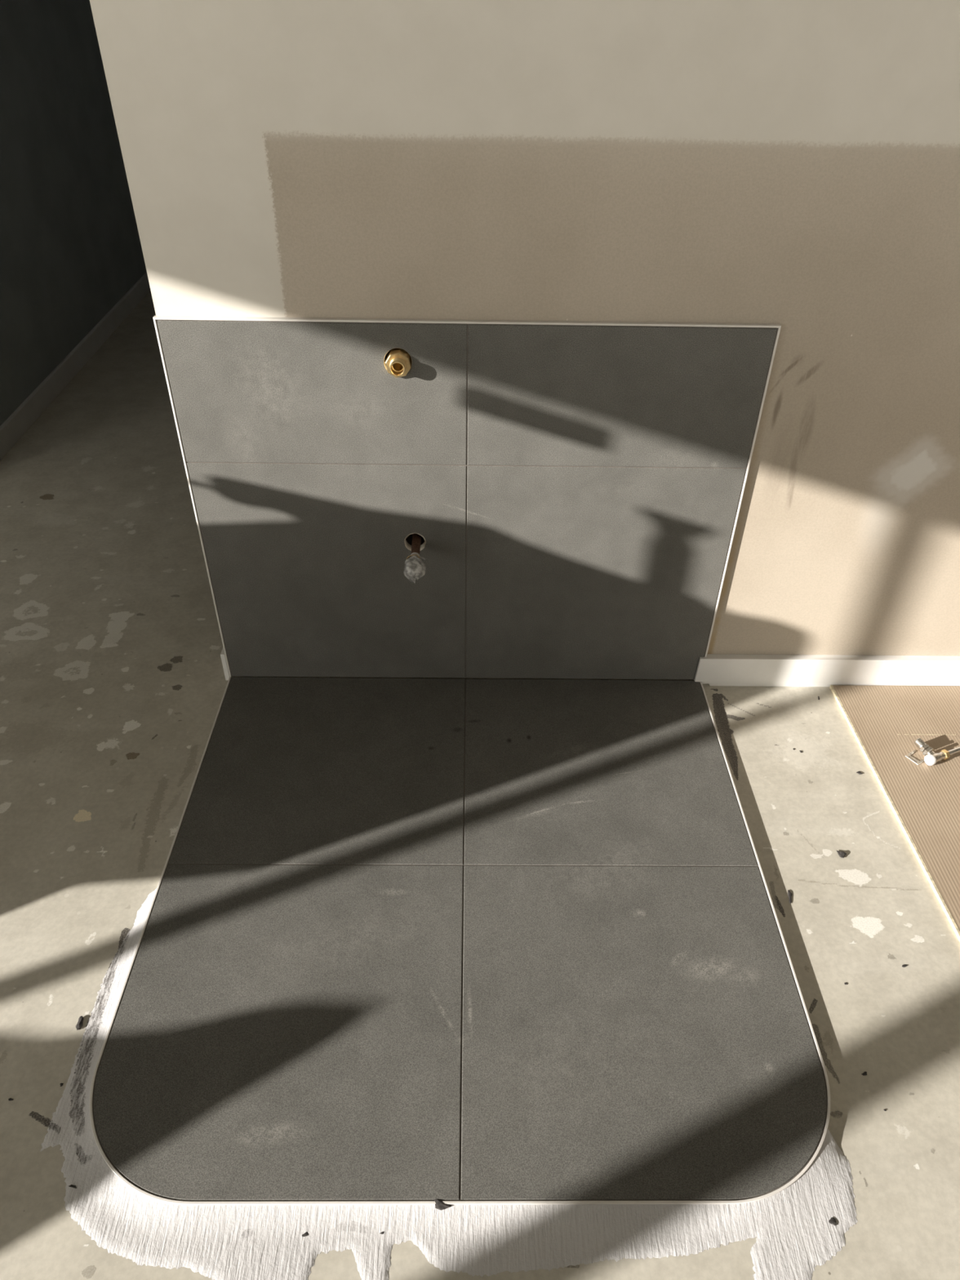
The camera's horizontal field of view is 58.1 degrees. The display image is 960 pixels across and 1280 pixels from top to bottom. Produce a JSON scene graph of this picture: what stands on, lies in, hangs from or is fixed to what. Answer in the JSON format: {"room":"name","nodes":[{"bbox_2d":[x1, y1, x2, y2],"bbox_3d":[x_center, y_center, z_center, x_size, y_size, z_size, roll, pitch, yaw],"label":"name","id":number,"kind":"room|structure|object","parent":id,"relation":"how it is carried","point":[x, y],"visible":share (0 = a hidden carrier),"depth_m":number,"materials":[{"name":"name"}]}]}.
{"room":"building under construction","nodes":[
{"label":"building under construction","id":0,"kind":"room"},
{"bbox_2d":[0,0,146,426],"bbox_3d":[-1.878,-2.647,3.695,0.100,2.500,3.486,-1,38,-2],"label":"wall","id":1,"kind":"structure","parent":0,"point":[71,249],"depth_m":3.68,"materials":[{"name":"grey paint"}]},
{"bbox_2d":[0,271,150,460],"bbox_3d":[-1.839,-1.694,4.436,0.013,0.088,3.483,-1,38,-2],"label":"baseboard","id":2,"kind":"structure","parent":1,"relation":"attached to","point":[19,422],"depth_m":3.76,"materials":[{"name":"white paint"}]},
{"bbox_2d":[0,289,959,1279],"bbox_3d":[-0.459,0.228,2.065,8.050,0.001,10.000,0,38,-1],"label":"floor","id":3,"kind":"structure","parent":0,"point":[113,683],"depth_m":1.82,"materials":[{"name":"concrete"}]},
{"bbox_2d":[75,1015,83,1030],"bbox_3d":[-0.693,0.663,1.496,0.012,0.004,0.025,0,38,-1],"label":"crumb","id":4,"kind":"object","parent":3,"relation":"on","point":[79,1024],"visible":1,"depth_m":1.49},
{"bbox_2d":[40,888,857,1279],"bbox_3d":[-0.120,0.792,1.338,1.332,0.011,0.544,14,40,16],"label":"tile adhesive","id":5,"kind":"object","parent":3,"relation":"on","point":[793,1232],"visible":1,"depth_m":1.26,"materials":[{"name":"white concrete"}]},
{"bbox_2d":[302,1231,308,1236],"bbox_3d":[-0.253,0.862,1.250,0.009,0.002,0.006,-23,44,-28],"label":"crumb","id":6,"kind":"object","parent":5,"relation":"on","point":[305,1233],"visible":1,"depth_m":1.25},
{"bbox_2d":[433,1199,451,1210],"bbox_3d":[-0.057,0.835,1.275,0.029,0.004,0.013,14,40,16],"label":"crumb","id":7,"kind":"object","parent":5,"relation":"on","point":[440,1205],"visible":1,"depth_m":1.27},
{"bbox_2d":[828,1217,836,1225],"bbox_3d":[0.519,0.857,1.274,0.011,0.002,0.011,0,38,-1],"label":"crumb","id":8,"kind":"object","parent":5,"relation":"on","point":[832,1220],"visible":1,"depth_m":1.27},
{"bbox_2d":[89,676,830,1204],"bbox_3d":[-0.032,0.471,1.752,1.213,0.013,1.198,0,38,-1],"label":"tiles","id":9,"kind":"object","parent":3,"relation":"on","point":[402,941],"visible":1,"depth_m":1.57,"materials":[{"name":"grey tile"}]},
{"bbox_2d":[787,889,791,903],"bbox_3d":[0.618,0.512,1.724,0.009,0.002,0.034,13,39,15],"label":"crumb","id":10,"kind":"object","parent":3,"relation":"on","point":[789,894],"visible":1,"depth_m":1.72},
{"bbox_2d":[836,850,846,857],"bbox_3d":[0.758,0.448,1.807,0.019,0.005,0.020,0,38,-1],"label":"crumb","id":11,"kind":"object","parent":3,"relation":"on","point":[842,854],"visible":1,"depth_m":1.80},
{"bbox_2d":[829,684,959,942],"bbox_3d":[1.640,0.704,1.495,1.461,0.009,1.888,0,38,-1],"label":"sheet","id":12,"kind":"object","parent":3,"relation":"on","point":[886,722],"visible":1,"depth_m":2.00,"materials":[{"name":"beige cardboard"}]},
{"bbox_2d":[905,750,924,764],"bbox_3d":[1.022,0.275,2.024,0.036,0.002,0.035,-21,43,-26],"label":"metal clip","id":13,"kind":"object","parent":12,"relation":"on","point":[908,756],"visible":1,"depth_m":2.02,"materials":[{"name":"silver metal"}]},
{"bbox_2d":[914,737,959,765],"bbox_3d":[1.193,0.222,2.075,0.361,0.029,0.070,-15,41,-20],"label":"angle valve","id":14,"kind":"object","parent":12,"relation":"on","point":[931,758],"visible":1,"depth_m":2.01,"materials":[{"name":"silver metal"}]},
{"bbox_2d":[89,0,959,680],"bbox_3d":[1.431,-0.905,1.532,4.104,2.500,0.100,0,38,-1],"label":"wall","id":15,"kind":"structure","parent":0,"point":[794,165],"depth_m":1.54,"materials":[{"name":"beige paint"}]},
{"bbox_2d":[220,647,229,679],"bbox_3d":[-0.648,0.036,2.238,0.011,0.085,0.112,0,38,-1],"label":"baseboard","id":16,"kind":"structure","parent":15,"relation":"attached to","point":[222,654],"depth_m":2.19,"materials":[{"name":"white paint"}]},
{"bbox_2d":[385,347,411,377],"bbox_3d":[-0.163,-0.556,1.726,0.051,0.051,0.079,0,38,-1],"label":"outlet","id":17,"kind":"object","parent":15,"relation":"attached to","point":[398,361],"visible":1,"depth_m":1.71,"materials":[{"name":"gold metal"}]},
{"bbox_2d":[403,533,426,582],"bbox_3d":[-0.143,-0.198,1.939,0.049,0.050,0.202,0,38,-1],"label":"copper pipe","id":18,"kind":"object","parent":15,"relation":"attached to","point":[415,568],"visible":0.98,"depth_m":1.87,"materials":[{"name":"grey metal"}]},
{"bbox_2d":[152,315,781,679],"bbox_3d":[-0.029,-0.261,1.949,1.213,0.903,0.012,0,38,-1],"label":"tile backsplash","id":19,"kind":"structure","parent":15,"relation":"attached to","point":[573,491],"depth_m":1.89,"materials":[{"name":"grey tile"}]},
{"bbox_2d":[694,653,959,686],"bbox_3d":[2.009,0.088,2.232,2.912,0.090,0.020,0,38,-1],"label":"baseboard","id":20,"kind":"structure","parent":15,"relation":"attached to","point":[714,669],"depth_m":2.20,"materials":[{"name":"white paint"}]}
]}

